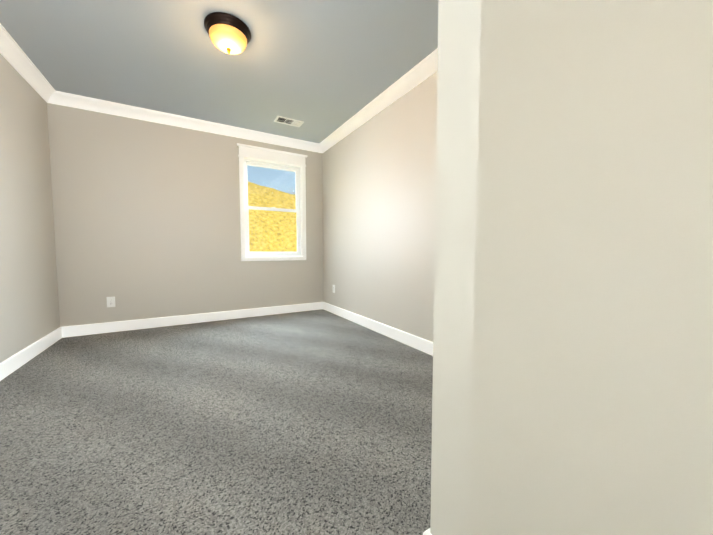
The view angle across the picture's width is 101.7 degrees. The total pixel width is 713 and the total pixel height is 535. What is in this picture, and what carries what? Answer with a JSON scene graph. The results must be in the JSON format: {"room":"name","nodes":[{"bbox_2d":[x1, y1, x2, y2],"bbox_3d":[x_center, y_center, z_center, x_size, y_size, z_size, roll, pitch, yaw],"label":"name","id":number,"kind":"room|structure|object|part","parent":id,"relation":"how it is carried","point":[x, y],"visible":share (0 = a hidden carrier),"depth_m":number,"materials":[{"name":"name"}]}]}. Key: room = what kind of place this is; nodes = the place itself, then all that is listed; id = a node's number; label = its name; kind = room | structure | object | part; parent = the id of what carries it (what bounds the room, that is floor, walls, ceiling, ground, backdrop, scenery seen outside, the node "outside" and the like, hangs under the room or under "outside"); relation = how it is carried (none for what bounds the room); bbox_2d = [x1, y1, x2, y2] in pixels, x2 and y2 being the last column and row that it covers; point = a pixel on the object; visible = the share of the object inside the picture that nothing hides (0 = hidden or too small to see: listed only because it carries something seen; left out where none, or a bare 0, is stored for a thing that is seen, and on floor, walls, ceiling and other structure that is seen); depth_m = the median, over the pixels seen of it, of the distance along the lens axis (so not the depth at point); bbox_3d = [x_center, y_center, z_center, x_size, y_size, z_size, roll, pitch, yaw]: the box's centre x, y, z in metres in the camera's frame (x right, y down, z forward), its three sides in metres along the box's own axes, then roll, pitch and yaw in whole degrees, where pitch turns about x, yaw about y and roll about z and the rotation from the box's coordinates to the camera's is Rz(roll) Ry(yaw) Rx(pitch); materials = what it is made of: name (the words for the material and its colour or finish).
{"room":"empty bedroom","nodes":[
{"label":"empty bedroom","id":0,"kind":"room"},
{"bbox_2d":[0,54,59,362],"bbox_3d":[-2.046,-0.417,0.801,0.140,2.740,5.928,-2,4,-30],"label":"wall","id":1,"kind":"structure","parent":0,"point":[29,307],"depth_m":2.68,"materials":[{"name":"beige paint"}]},
{"bbox_2d":[0,23,55,103],"bbox_3d":[-1.942,-1.732,0.787,0.101,0.112,5.648,-2,4,-30],"label":"crown molding","id":2,"kind":"structure","parent":1,"relation":"attached to","point":[13,54],"depth_m":2.66,"materials":[{"name":"white paint"}]},
{"bbox_2d":[0,327,63,380],"bbox_3d":[-1.979,0.886,0.915,0.016,0.126,5.648,-2,4,-30],"label":"baseboard","id":3,"kind":"structure","parent":1,"relation":"attached to","point":[12,364],"depth_m":2.64,"materials":[{"name":"white paint"}]},
{"bbox_2d":[47,103,322,326],"bbox_3d":[-2.026,-0.610,4.160,3.293,2.740,0.140,-2,4,-30],"label":"wall","id":4,"kind":"structure","parent":0,"point":[146,214],"depth_m":3.75,"materials":[{"name":"beige paint"}]},
{"bbox_2d":[107,297,114,306],"bbox_3d":[-3.009,0.422,3.558,0.080,0.128,0.007,-2,4,-30],"label":"electrical outlet","id":5,"kind":"object","parent":4,"relation":"attached to","point":[110,301],"visible":1,"depth_m":3.56,"materials":[{"name":"white plastic"}]},
{"bbox_2d":[56,91,319,151],"bbox_3d":[-1.962,-1.916,3.982,3.060,0.112,0.101,-2,4,-30],"label":"crown molding","id":6,"kind":"structure","parent":4,"relation":"attached to","point":[62,98],"depth_m":3.76,"materials":[{"name":"white paint"}]},
{"bbox_2d":[64,302,323,337],"bbox_3d":[-1.984,0.699,4.170,3.240,0.126,0.016,-2,4,-30],"label":"baseboard","id":7,"kind":"structure","parent":4,"relation":"attached to","point":[97,328],"depth_m":3.93,"materials":[{"name":"white paint"}]},
{"bbox_2d":[237,143,307,260],"bbox_3d":[-1.291,-0.955,4.537,1.065,1.693,0.170,-2,4,-30],"label":"window","id":8,"kind":"structure","parent":4,"relation":"in","point":[262,153],"depth_m":4.49,"materials":[{"name":"white paint"}]},
{"bbox_3d":[-1.321,-1.246,4.572,0.821,0.699,0.030,-2,4,-30],"label":"window sash","id":9,"kind":"part","parent":8,"relation":"part of","materials":[{"name":"clear glass"}]},
{"bbox_3d":[-1.314,-0.900,4.579,0.871,1.441,0.080,-2,4,-30],"label":"frame","id":10,"kind":"part","parent":8,"relation":"part of","materials":[{"name":"white plastic"}]},
{"bbox_2d":[244,157,301,256],"bbox_3d":[-1.306,-0.899,4.566,0.895,1.465,0.140,-2,4,-30],"label":"liner","id":11,"kind":"object","parent":8,"relation":"attached to","point":[300,202],"visible":0.4,"depth_m":4.64,"materials":[{"name":"white paint"}]},
{"bbox_3d":[-1.304,-0.570,4.581,0.821,0.732,0.030,-2,4,-30],"label":"window sash","id":12,"kind":"part","parent":8,"relation":"part of","materials":[{"name":"clear glass"}]},
{"bbox_2d":[0,309,432,534],"bbox_3d":[-0.564,0.961,1.749,3.573,0.120,5.928,-2,4,-30],"label":"floor","id":13,"kind":"structure","parent":0,"point":[315,422],"depth_m":1.60,"materials":[{"name":"carpet"}]},
{"bbox_2d":[0,0,437,142],"bbox_3d":[-0.564,-1.894,1.585,3.573,0.120,5.928,-2,4,-30],"label":"ceiling","id":14,"kind":"structure","parent":0,"point":[322,69],"depth_m":2.58,"materials":[{"name":"grey paint"}]},
{"bbox_2d":[204,12,250,53],"bbox_3d":[-1.011,-1.783,2.293,0.340,0.183,0.340,-2,4,-30],"label":"flush-mount light","id":15,"kind":"object","parent":14,"relation":"attached to","point":[228,33],"visible":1,"depth_m":2.20,"materials":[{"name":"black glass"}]},
{"bbox_2d":[274,116,303,126],"bbox_3d":[-0.910,-1.964,3.910,0.360,0.013,0.200,-2,4,-30],"label":"ceiling vent","id":16,"kind":"object","parent":14,"relation":"in","point":[288,121],"visible":1,"depth_m":3.91,"materials":[{"name":"white metal"}]},
{"bbox_2d":[322,72,436,341],"bbox_3d":[0.488,-0.558,3.265,0.140,2.740,4.228,-2,4,-30],"label":"wall","id":17,"kind":"structure","parent":0,"point":[379,181],"depth_m":3.35,"materials":[{"name":"beige paint"}]},
{"bbox_2d":[316,48,437,152],"bbox_3d":[0.384,-1.867,3.129,0.101,0.112,3.948,-2,4,-30],"label":"crown molding","id":18,"kind":"structure","parent":17,"relation":"attached to","point":[427,67],"depth_m":3.20,"materials":[{"name":"white paint"}]},
{"bbox_2d":[324,302,432,355],"bbox_3d":[0.421,0.749,3.301,0.016,0.126,3.948,-2,4,-30],"label":"baseboard","id":19,"kind":"structure","parent":17,"relation":"attached to","point":[426,346],"depth_m":3.40,"materials":[{"name":"white paint"}]},
{"bbox_2d":[430,0,480,534],"bbox_3d":[0.862,-0.435,1.119,1.385,2.740,0.140,-2,4,-30],"label":"wall","id":20,"kind":"structure","parent":0,"point":[459,42],"depth_m":0.79,"materials":[{"name":"beige paint"}]},
{"bbox_2d":[423,528,431,534],"bbox_3d":[0.640,0.927,0.189,0.016,0.126,1.686,-2,4,-30],"label":"baseboard","id":21,"kind":"structure","parent":20,"relation":"attached to","point":[427,532],"depth_m":0.90,"materials":[{"name":"white paint"}]},
{"bbox_2d":[469,0,712,534],"bbox_3d":[0.754,-0.375,0.073,0.140,2.740,1.560,-2,4,-30],"label":"wall","id":22,"kind":"structure","parent":0,"point":[592,398],"depth_m":0.52,"materials":[{"name":"beige paint"}]},
{"label":"outside","id":23,"kind":"structure","parent":0,"visible":0},
{"bbox_2d":[248,181,296,251],"bbox_3d":[-8.781,-3.436,28.159,44.000,6.509,47.400,-2,4,-30],"label":"hill","id":24,"kind":"structure","parent":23,"point":[274,226],"depth_m":9.95,"materials":[{"name":"plant"}]}
]}

